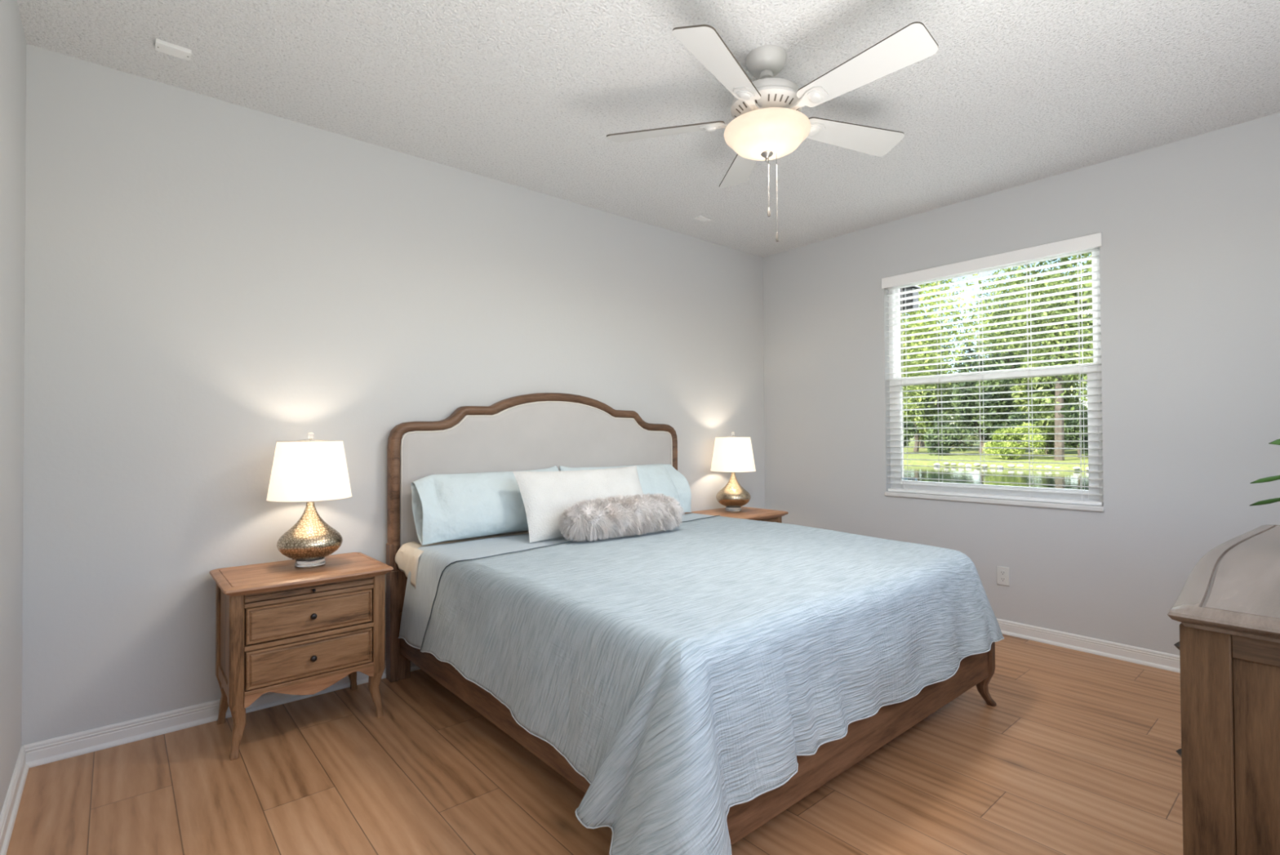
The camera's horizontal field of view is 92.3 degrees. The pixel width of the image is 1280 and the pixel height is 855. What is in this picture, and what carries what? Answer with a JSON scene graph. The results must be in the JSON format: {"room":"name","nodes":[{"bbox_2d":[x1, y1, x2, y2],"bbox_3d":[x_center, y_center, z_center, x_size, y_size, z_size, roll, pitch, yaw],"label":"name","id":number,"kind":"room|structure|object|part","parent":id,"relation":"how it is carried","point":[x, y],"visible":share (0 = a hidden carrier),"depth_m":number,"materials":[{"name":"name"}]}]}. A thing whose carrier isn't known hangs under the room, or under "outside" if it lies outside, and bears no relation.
{"room":"bedroom","nodes":[
{"label":"bedroom","id":0,"kind":"room"},
{"bbox_2d":[0,0,26,813],"bbox_3d":[-1.213,-0.118,0.916,0.130,2.740,3.600,0,-1,-40],"label":"wall","id":1,"kind":"structure","parent":0,"point":[13,46],"depth_m":2.04,"materials":[{"name":"grey paint"}]},
{"bbox_2d":[0,745,29,854],"bbox_3d":[-1.148,1.211,0.948,0.022,0.083,3.600,0,-1,-40],"label":"baseboard","id":2,"kind":"structure","parent":1,"relation":"attached to","point":[8,814],"depth_m":2.02,"materials":[{"name":"white paint"}]},
{"bbox_2d":[21,44,764,745],"bbox_3d":[-0.671,-0.083,3.829,4.734,2.740,0.130,0,-1,-40],"label":"wall","id":3,"kind":"structure","parent":0,"point":[210,282],"depth_m":2.79,"materials":[{"name":"grey paint"}]},
{"bbox_2d":[22,659,420,767],"bbox_3d":[-0.625,1.244,3.744,4.444,0.083,0.022,0,-1,-40],"label":"baseboard","id":4,"kind":"structure","parent":3,"relation":"attached to","point":[55,748],"depth_m":2.53,"materials":[{"name":"white paint"}]},
{"bbox_2d":[6,633,1183,854],"bbox_3d":[0.547,1.321,2.391,4.734,0.120,3.860,0,-1,-40],"label":"floor","id":5,"kind":"structure","parent":0,"point":[1076,753],"depth_m":2.18,"materials":[{"name":"brown wood"}]},
{"bbox_2d":[208,551,393,759],"bbox_3d":[-1.473,0.945,2.685,0.626,0.665,0.502,0,-1,-40],"label":"nightstand","id":6,"kind":"object","parent":5,"relation":"on","point":[284,627],"visible":1,"depth_m":2.54,"materials":[{"name":"brown wood"}]},
{"bbox_3d":[-1.803,0.963,2.669,0.058,0.632,0.058,0,-1,-40],"label":"leg","id":7,"kind":"part","parent":6,"relation":"part of","materials":[{"name":"brown wood"}]},
{"bbox_3d":[-1.696,0.855,2.521,0.019,0.422,0.335,0,-1,-40],"label":"panel","id":8,"kind":"part","parent":6,"relation":"part of","materials":[{"name":"brown wood"}]},
{"bbox_3d":[-1.565,0.958,2.390,0.058,0.632,0.058,0,-1,-40],"label":"leg","id":9,"kind":"part","parent":6,"relation":"part of","materials":[{"name":"brown wood"}]},
{"bbox_3d":[-1.354,0.950,2.545,0.471,0.150,0.020,0,-1,-40],"label":"drawer","id":10,"kind":"part","parent":6,"relation":"part of","materials":[{"name":"brown wood"}]},
{"bbox_3d":[-1.355,0.777,2.547,0.471,0.142,0.020,0,-1,-40],"label":"drawer","id":11,"kind":"part","parent":6,"relation":"part of","materials":[{"name":"brown wood"}]},
{"bbox_2d":[266,431,352,567],"bbox_3d":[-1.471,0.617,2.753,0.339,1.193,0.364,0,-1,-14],"label":"table lamp","id":12,"kind":"object","parent":6,"relation":"on","point":[307,471],"visible":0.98,"depth_m":2.64,"materials":[{"name":"white fabric"}]},
{"bbox_3d":[-1.471,0.188,2.746,0.336,0.254,0.336,0,-1,-40],"label":"lamp shade","id":13,"kind":"part","parent":12,"relation":"part of","materials":[{"name":"fabric"}]},
{"bbox_2d":[244,576,373,602],"bbox_3d":[-1.358,0.664,2.551,0.478,0.036,0.072,0,-1,-40],"label":"tray","id":14,"kind":"object","parent":6,"relation":"on","point":[288,593],"depth_m":2.53,"materials":[{"name":"brown wood"}]},
{"bbox_3d":[-1.342,0.949,2.530,0.025,0.025,0.023,0,-1,-40],"label":"knob","id":15,"kind":"part","parent":6,"relation":"part of","materials":[{"name":"grey metal"}]},
{"bbox_3d":[-1.343,0.777,2.533,0.025,0.025,0.023,0,-1,-40],"label":"knob","id":16,"kind":"part","parent":6,"relation":"part of","materials":[{"name":"grey metal"}]},
{"bbox_3d":[-1.406,0.965,3.007,0.058,0.632,0.058,0,-1,-40],"label":"leg","id":17,"kind":"part","parent":6,"relation":"part of","materials":[{"name":"brown wood"}]},
{"bbox_3d":[-1.168,0.960,2.728,0.058,0.632,0.058,0,-1,-40],"label":"leg","id":18,"kind":"part","parent":6,"relation":"part of","materials":[{"name":"brown wood"}]},
{"bbox_2d":[386,392,996,845],"bbox_3d":[0.170,0.522,2.990,2.030,1.498,2.157,0,-1,-40],"label":"bed","id":19,"kind":"object","parent":5,"relation":"on","point":[538,430],"visible":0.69,"depth_m":3.17,"materials":[{"name":"brown wood"}]},
{"bbox_3d":[-1.238,1.004,3.152,0.100,0.556,0.070,0,-1,-40],"label":"headboard post","id":20,"kind":"part","parent":19,"relation":"part of","materials":[{"name":"brown wood"}]},
{"bbox_2d":[395,531,528,588],"bbox_3d":[0.117,0.763,2.983,1.907,0.378,1.945,0,-1,-40],"label":"mattress","id":21,"kind":"object","parent":19,"relation":"on","point":[406,557],"visible":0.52,"depth_m":3.02,"materials":[{"name":"beige fabric"}]},
{"bbox_2d":[398,512,714,653],"bbox_3d":[-0.170,0.805,3.376,2.015,0.466,0.817,0,-1,-40],"label":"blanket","id":22,"kind":"object","parent":21,"relation":"on","point":[418,602],"visible":0.36,"depth_m":2.89,"materials":[{"name":"white fabric"}]},
{"bbox_2d":[411,465,559,545],"bbox_3d":[-0.766,0.400,3.303,0.884,0.351,0.242,0,-1,-44],"label":"bed pillow","id":23,"kind":"object","parent":22,"relation":"on","point":[451,506],"visible":0.7,"depth_m":3.11,"materials":[{"name":"teal fabric"}]},
{"bbox_2d":[512,465,643,542],"bbox_3d":[-0.281,0.397,3.350,0.825,0.343,0.225,0,-1,-38],"label":"lumbar cushion","id":24,"kind":"object","parent":22,"relation":"on","point":[545,495],"visible":0.59,"depth_m":3.20,"materials":[{"name":"white fabric"}]},
{"bbox_2d":[559,463,691,512],"bbox_3d":[-0.065,0.402,3.910,0.938,0.346,0.240,0,-1,-38],"label":"bed pillow","id":25,"kind":"object","parent":22,"relation":"on","point":[663,478],"visible":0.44,"depth_m":4.02,"materials":[{"name":"teal fabric"}]},
{"bbox_2d":[420,515,1004,854],"bbox_3d":[0.301,0.867,2.706,2.270,0.645,1.916,0,-1,-40],"label":"coverlet","id":26,"kind":"object","parent":21,"relation":"on","point":[685,672],"visible":0.97,"depth_m":1.96,"materials":[{"name":"blue fabric"}]},
{"bbox_2d":[556,492,684,542],"bbox_3d":[-0.078,0.448,3.209,0.791,0.209,0.267,0,-1,-39],"label":"bolster","id":27,"kind":"object","parent":26,"relation":"on","point":[603,518],"visible":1,"depth_m":3.09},
{"bbox_3d":[-0.548,1.027,2.356,0.028,0.210,2.040,0,-1,-40],"label":"rail","id":28,"kind":"part","parent":19,"relation":"part of","materials":[{"name":"brown wood"}]},
{"bbox_3d":[-0.509,0.259,3.788,2.016,0.943,0.064,0,-1,-40],"label":"headboard frame","id":29,"kind":"part","parent":19,"relation":"part of","materials":[{"name":"brown wood"}]},
{"bbox_3d":[-0.510,0.246,3.790,1.924,0.824,0.048,0,-1,-40],"label":"upholstered panel","id":30,"kind":"part","parent":19,"relation":"part of","materials":[{"name":"grey fabric"}]},
{"bbox_3d":[0.854,1.009,2.184,1.860,0.225,0.030,0,-1,-40],"label":"footboard","id":31,"kind":"part","parent":19,"relation":"part of","materials":[{"name":"brown wood"}]},
{"bbox_3d":[1.575,1.086,2.804,0.069,0.350,0.069,0,-1,-40],"label":"leg","id":32,"kind":"part","parent":19,"relation":"part of","materials":[{"name":"brown wood"}]},
{"bbox_2d":[684,506,788,522],"bbox_3d":[0.717,0.956,4.550,0.626,0.665,0.502,0,-1,-40],"label":"nightstand","id":33,"kind":"object","parent":5,"relation":"on","point":[746,513],"visible":0.23,"depth_m":4.50,"materials":[{"name":"brown wood"}]},
{"bbox_2d":[710,431,755,511],"bbox_3d":[0.700,0.328,4.628,0.340,0.592,0.340,0,-1,-40],"label":"table lamp","id":34,"kind":"object","parent":33,"relation":"on","point":[732,454],"visible":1,"depth_m":4.52,"materials":[{"name":"white fabric"}]},
{"bbox_3d":[0.699,0.199,4.629,0.336,0.254,0.336,0,-1,-40],"label":"lamp shade","id":35,"kind":"part","parent":34,"relation":"part of","materials":[{"name":"fabric"}]},
{"bbox_2d":[758,516,777,521],"bbox_3d":[0.832,0.676,4.417,0.478,0.036,0.072,0,-1,-40],"label":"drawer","id":36,"kind":"object","parent":33,"relation":"on","point":[771,518],"depth_m":4.50,"materials":[{"name":"brown wood"}]},
{"bbox_3d":[1.022,0.971,4.594,0.058,0.632,0.058,0,-1,-40],"label":"leg","id":37,"kind":"part","parent":33,"relation":"part of","materials":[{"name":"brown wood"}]},
{"bbox_2d":[1167,524,1279,854],"bbox_3d":[1.802,0.793,1.538,1.670,0.900,0.601,0,-1,-40],"label":"dresser","id":38,"kind":"object","parent":5,"relation":"on","point":[1227,608],"visible":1,"depth_m":1.15,"materials":[{"name":"brown wood"}]},
{"bbox_3d":[1.255,0.504,1.414,0.030,0.034,0.032,0,-1,1],"label":"knob","id":39,"kind":"part","parent":38,"relation":"part of","materials":[{"name":"grey"}]},
{"bbox_3d":[1.256,0.750,1.411,0.030,0.034,0.032,0,-1,1],"label":"knob","id":40,"kind":"part","parent":38,"relation":"part of","materials":[{"name":"grey"}]},
{"bbox_3d":[1.091,0.811,1.177,0.050,0.862,0.073,0,-1,-40],"label":"corner post","id":41,"kind":"part","parent":38,"relation":"part of","materials":[{"name":"brown wood"}]},
{"bbox_3d":[1.226,0.401,1.008,0.027,0.047,0.370,0,-1,-40],"label":"rail","id":42,"kind":"part","parent":38,"relation":"part of","materials":[{"name":"brown wood"}]},
{"bbox_3d":[1.231,0.763,1.006,0.020,0.772,0.370,0,-1,-40],"label":"panel","id":43,"kind":"part","parent":38,"relation":"part of","materials":[{"name":"brown wood"}]},
{"bbox_2d":[1249,439,1279,506],"bbox_3d":[1.972,0.092,1.649,0.399,0.502,0.423,0,-1,-35],"label":"potted plant","id":44,"kind":"object","parent":38,"relation":"on","point":[1277,442],"visible":1,"depth_m":1.69,"materials":[{"name":"green plant"}]},
{"bbox_2d":[17,0,1279,257],"bbox_3d":[0.530,-1.538,2.428,4.734,0.120,3.860,0,-1,-40],"label":"ceiling","id":45,"kind":"structure","parent":0,"point":[526,94],"depth_m":2.62,"materials":[{"name":"white paint"}]},
{"bbox_2d":[155,38,191,61],"bbox_3d":[-1.803,-1.457,2.376,0.110,0.018,0.064,0,-1,-40],"label":"ceiling plate","id":46,"kind":"object","parent":45,"relation":"attached to","point":[161,46],"visible":1,"depth_m":2.37,"materials":[{"name":"white paint"}]},
{"bbox_2d":[693,215,711,222],"bbox_3d":[0.436,-1.451,4.277,0.110,0.006,0.064,0,-1,-40],"label":"ceiling plate","id":47,"kind":"object","parent":45,"relation":"attached to","point":[701,218],"visible":1,"depth_m":4.26,"materials":[{"name":"white paint"}]},
{"bbox_2d":[606,22,938,241],"bbox_3d":[0.533,-1.109,2.420,1.276,0.738,1.223,0,-1,-40],"label":"ceiling fan","id":48,"kind":"object","parent":45,"relation":"hanging from","point":[768,123],"visible":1,"depth_m":2.33,"materials":[{"name":"white metal"}]},
{"bbox_3d":[0.108,-1.230,2.560,0.488,0.045,0.146,-1,-1,15],"label":"blade","id":49,"kind":"part","parent":48,"relation":"part of","materials":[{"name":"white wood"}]},
{"bbox_3d":[0.285,-1.237,2.110,0.146,0.045,0.488,-1,-1,33],"label":"blade","id":50,"kind":"part","parent":48,"relation":"part of","materials":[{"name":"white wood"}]},
{"bbox_3d":[0.481,-1.228,2.867,0.146,0.045,0.488,0,-1,-3],"label":"blade","id":51,"kind":"part","parent":48,"relation":"part of","materials":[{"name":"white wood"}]},
{"bbox_3d":[0.506,-1.144,2.455,0.340,0.102,0.340,0,-1,-40],"label":"lamp shade","id":52,"kind":"part","parent":48,"relation":"part of","materials":[{"name":"white glass"}]},
{"bbox_3d":[0.513,-0.971,2.453,0.003,0.187,0.003,0,-1,-40],"label":"pull chain","id":53,"kind":"part","parent":48,"relation":"part of","materials":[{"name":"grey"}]},
{"bbox_3d":[0.514,-0.859,2.451,0.012,0.039,0.012,0,-1,-40],"label":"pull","id":54,"kind":"part","parent":48,"relation":"part of","materials":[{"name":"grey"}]},
{"bbox_3d":[0.546,-0.983,2.454,0.003,0.410,0.003,0,-1,-40],"label":"pull chain","id":55,"kind":"part","parent":48,"relation":"part of","materials":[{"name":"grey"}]},
{"bbox_3d":[0.547,-0.759,2.451,0.012,0.039,0.012,0,-1,-40],"label":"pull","id":56,"kind":"part","parent":48,"relation":"part of","materials":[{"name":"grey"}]},
{"bbox_3d":[0.888,-1.234,2.607,0.488,0.045,0.146,0,-1,-21],"label":"blade","id":57,"kind":"part","parent":48,"relation":"part of","materials":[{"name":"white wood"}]},
{"bbox_3d":[0.764,-1.240,2.137,0.146,0.045,0.489,0,-1,-40],"label":"blade","id":58,"kind":"part","parent":48,"relation":"part of","materials":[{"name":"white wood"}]},
{"bbox_2d":[900,272,997,415],"bbox_3d":[5.738,-1.680,18.145,8.245,8.467,4.959,-1,-1,27],"label":"tree","id":59,"kind":"object","parent":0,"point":[921,292],"visible":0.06,"depth_m":15.87,"materials":[{"name":"green plant"}]},
{"bbox_2d":[762,112,1279,655],"bbox_3d":[2.276,-0.100,3.889,0.150,2.740,3.600,0,-1,-40],"label":"wall","id":60,"kind":"structure","parent":0,"point":[1189,228],"depth_m":3.38,"materials":[{"name":"grey paint"}]},
{"bbox_2d":[884,491,1104,511],"bbox_3d":[2.182,0.462,3.915,0.076,0.030,1.275,0,-1,-40],"label":"window sill","id":61,"kind":"structure","parent":60,"relation":"attached to","point":[957,498],"depth_m":3.80,"materials":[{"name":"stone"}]},
{"bbox_2d":[888,246,1103,501],"bbox_3d":[2.232,-0.311,3.972,0.072,1.521,1.267,0,-1,-40],"label":"window","id":62,"kind":"structure","parent":60,"relation":"in","point":[1096,475],"depth_m":3.82,"materials":[{"name":"white plastic"}]},
{"bbox_2d":[881,232,1103,505],"bbox_3d":[2.176,-0.315,3.924,0.070,1.521,1.291,0,-1,-40],"label":"window blind","id":63,"kind":"object","parent":62,"relation":"attached to","point":[1091,241],"visible":0.98,"depth_m":3.83,"materials":[{"name":"white plastic"}]},
{"bbox_3d":[1.851,-0.279,4.316,0.056,1.451,0.014,0,-1,-40],"label":"ladder cord","id":64,"kind":"part","parent":63,"relation":"part of","materials":[{"name":"white fabric"}]},
{"bbox_3d":[2.007,-0.282,4.133,0.056,1.451,0.014,0,-1,-40],"label":"ladder cord","id":65,"kind":"part","parent":63,"relation":"part of","materials":[{"name":"white fabric"}]},
{"bbox_3d":[2.177,-0.286,3.934,0.056,1.451,0.014,0,-1,-40],"label":"ladder cord","id":66,"kind":"part","parent":63,"relation":"part of","materials":[{"name":"white fabric"}]},
{"bbox_3d":[2.186,0.435,3.919,0.048,0.020,1.251,0,-1,-40],"label":"rail","id":67,"kind":"part","parent":63,"relation":"part of","materials":[{"name":"white plastic"}]},
{"bbox_3d":[2.355,-0.290,3.725,0.056,1.451,0.014,0,-1,-40],"label":"ladder cord","id":68,"kind":"part","parent":63,"relation":"part of","materials":[{"name":"white fabric"}]},
{"bbox_3d":[2.524,-0.293,3.527,0.056,1.451,0.014,0,-1,-40],"label":"ladder cord","id":69,"kind":"part","parent":63,"relation":"part of","materials":[{"name":"white fabric"}]},
{"bbox_3d":[2.240,-0.675,3.985,0.024,0.733,1.207,0,-1,-40],"label":"sash","id":70,"kind":"part","parent":62,"relation":"part of","materials":[{"name":"white plastic"}]},
{"bbox_3d":[2.219,0.029,3.954,0.032,0.781,1.207,0,-1,-40],"label":"sash","id":71,"kind":"part","parent":62,"relation":"part of","materials":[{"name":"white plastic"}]},
{"bbox_2d":[996,565,1009,586],"bbox_3d":[2.242,0.917,3.800,0.009,0.114,0.070,0,-1,-40],"label":"wall outlet","id":72,"kind":"object","parent":60,"relation":"attached to","point":[1002,572],"visible":1,"depth_m":3.80,"materials":[{"name":"plastic"}]},
{"bbox_2d":[1000,576,1005,581],"bbox_3d":[2.241,0.937,3.798,0.004,0.029,0.026,0,-1,-40],"label":"receptacle","id":73,"kind":"object","parent":72,"relation":"attached to","point":[1002,578],"depth_m":3.80,"materials":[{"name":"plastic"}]},
{"bbox_2d":[996,617,1180,672],"bbox_3d":[2.218,1.228,3.816,0.022,0.083,3.600,0,-1,-40],"label":"baseboard","id":74,"kind":"structure","parent":60,"relation":"attached to","point":[1164,660],"depth_m":3.44,"materials":[{"name":"white paint"}]},
{"bbox_3d":[2.364,-1.388,4.053,0.186,0.120,8.500,0,-1,-40],"label":"roof eave","id":75,"kind":"object","parent":60,"relation":"attached to","visible":0},
{"bbox_2d":[900,285,920,313],"bbox_3d":[1.965,-1.054,4.539,0.120,0.400,0.160,0,-1,-40],"label":"lantern","id":76,"kind":"object","parent":75,"relation":"hanging from","point":[912,294],"visible":0.31,"depth_m":4.48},
{"bbox_2d":[981,252,1093,414],"bbox_3d":[10.019,-1.730,11.121,6.562,7.729,3.773,-1,-1,42],"label":"tree","id":77,"kind":"object","parent":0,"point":[1077,324],"visible":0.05,"depth_m":12.03,"materials":[{"name":"green plant"}]},
{"label":"outside","id":78,"kind":"structure","parent":0,"visible":0},
{"bbox_2d":[902,438,1088,471],"bbox_3d":[43.843,2.147,59.369,75.705,1.600,87.000,0,-1,-40],"label":"lawn","id":79,"kind":"structure","parent":78,"point":[973,451],"depth_m":35.55,"materials":[{"name":"green plant"}]},
{"bbox_2d":[902,418,919,446],"bbox_3d":[17.686,0.574,42.426,1.532,3.349,2.864,0,-1,-40],"label":"shrub","id":80,"kind":"object","parent":79,"relation":"on","point":[905,424],"visible":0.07,"depth_m":41.87,"materials":[{"name":"green plant"}]},
{"bbox_2d":[901,342,949,451],"bbox_3d":[20.163,-2.121,45.321,4.536,8.341,3.893,0,-1,-40],"label":"tree","id":81,"kind":"object","parent":79,"relation":"on","point":[934,411],"visible":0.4,"depth_m":44.35,"materials":[{"name":"green plant"}]},
{"bbox_2d":[902,319,959,448],"bbox_3d":[23.991,-3.449,52.149,6.979,11.170,5.859,0,-1,-40],"label":"tree","id":82,"kind":"object","parent":79,"relation":"on","point":[946,391],"visible":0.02,"depth_m":51.06,"materials":[{"name":"green plant"}]},
{"bbox_2d":[904,299,965,444],"bbox_3d":[28.142,-5.048,60.922,7.862,14.382,9.012,0,-1,-40],"label":"tree","id":83,"kind":"object","parent":79,"relation":"on","point":[951,312],"visible":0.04,"depth_m":58.33,"materials":[{"name":"green plant"}]},
{"bbox_2d":[923,411,979,455],"bbox_3d":[19.954,0.554,39.661,1.490,3.290,3.366,0,-1,-40],"label":"shrub","id":84,"kind":"object","parent":79,"relation":"on","point":[969,430],"visible":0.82,"depth_m":39.57,"materials":[{"name":"green plant"}]},
{"bbox_2d":[951,342,1017,452],"bbox_3d":[23.646,-2.065,42.488,4.508,8.114,3.913,0,-1,-40],"label":"tree","id":85,"kind":"object","parent":79,"relation":"on","point":[993,382],"visible":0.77,"depth_m":41.68,"materials":[{"name":"green plant"}]},
{"bbox_2d":[976,297,1043,443],"bbox_3d":[28.573,-4.206,47.504,5.250,12.509,6.005,0,-1,-37],"label":"tree","id":86,"kind":"object","parent":79,"relation":"on","point":[1010,360],"visible":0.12,"depth_m":46.80,"materials":[{"name":"green plant"}]},
{"bbox_2d":[988,410,1037,448],"bbox_3d":[22.449,0.557,37.036,1.814,3.187,2.930,0,-1,-40],"label":"shrub","id":87,"kind":"object","parent":79,"relation":"on","point":[1020,415],"visible":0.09,"depth_m":36.57,"materials":[{"name":"green plant"}]},
{"bbox_2d":[982,422,1045,459],"bbox_3d":[21.029,0.841,34.562,2.355,2.324,3.254,0,-1,-40],"label":"shrub","id":88,"kind":"object","parent":79,"relation":"on","point":[995,437],"visible":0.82,"depth_m":34.33,"materials":[{"name":"green plant"}]},
{"bbox_2d":[967,262,1062,414],"bbox_3d":[33.348,-6.623,54.066,7.962,17.294,7.383,-1,-1,38],"label":"tree","id":89,"kind":"object","parent":79,"relation":"on","point":[991,294],"visible":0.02,"depth_m":54.27,"materials":[{"name":"green plant"}]},
{"bbox_2d":[959,259,1093,460],"bbox_3d":[21.944,-3.880,32.742,9.577,11.843,5.024,-1,-1,42],"label":"tree","id":90,"kind":"object","parent":79,"relation":"on","point":[1057,407],"visible":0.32,"depth_m":32.72,"materials":[{"name":"green plant"}]},
{"bbox_2d":[1009,343,1083,453],"bbox_3d":[25.646,-2.113,38.958,3.912,8.095,4.354,-1,-1,35],"label":"tree","id":91,"kind":"object","parent":79,"relation":"on","point":[1024,394],"visible":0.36,"depth_m":38.10,"materials":[{"name":"green plant"}]},
{"bbox_2d":[1044,465,1052,468],"bbox_3d":[20.341,1.981,30.654,0.316,0.186,0.270,-1,-1,15],"label":"rock","id":92,"kind":"object","parent":79,"relation":"on","point":[1045,466],"visible":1,"depth_m":30.57,"materials":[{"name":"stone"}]},
{"bbox_2d":[1047,323,1088,413],"bbox_3d":[32.247,-3.446,42.622,6.868,10.820,7.020,0,-1,-40],"label":"tree","id":93,"kind":"object","parent":79,"relation":"on","point":[1085,375],"visible":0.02,"depth_m":42.55,"materials":[{"name":"green plant"}]},
{"bbox_2d":[1063,404,1088,457],"bbox_3d":[24.878,0.298,34.104,1.752,3.600,2.923,0,-1,-40],"label":"shrub","id":94,"kind":"object","parent":79,"relation":"on","point":[1071,422],"visible":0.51,"depth_m":34.27,"materials":[{"name":"green plant"}]},
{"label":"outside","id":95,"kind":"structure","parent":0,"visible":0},
{"bbox_2d":[902,465,1088,489],"bbox_3d":[8.704,2.355,24.826,28.000,0.500,70.000,0,-1,-40],"label":"pond","id":96,"kind":"structure","parent":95,"point":[919,468],"depth_m":26.03,"materials":[{"name":"grey liquid"}]}
]}

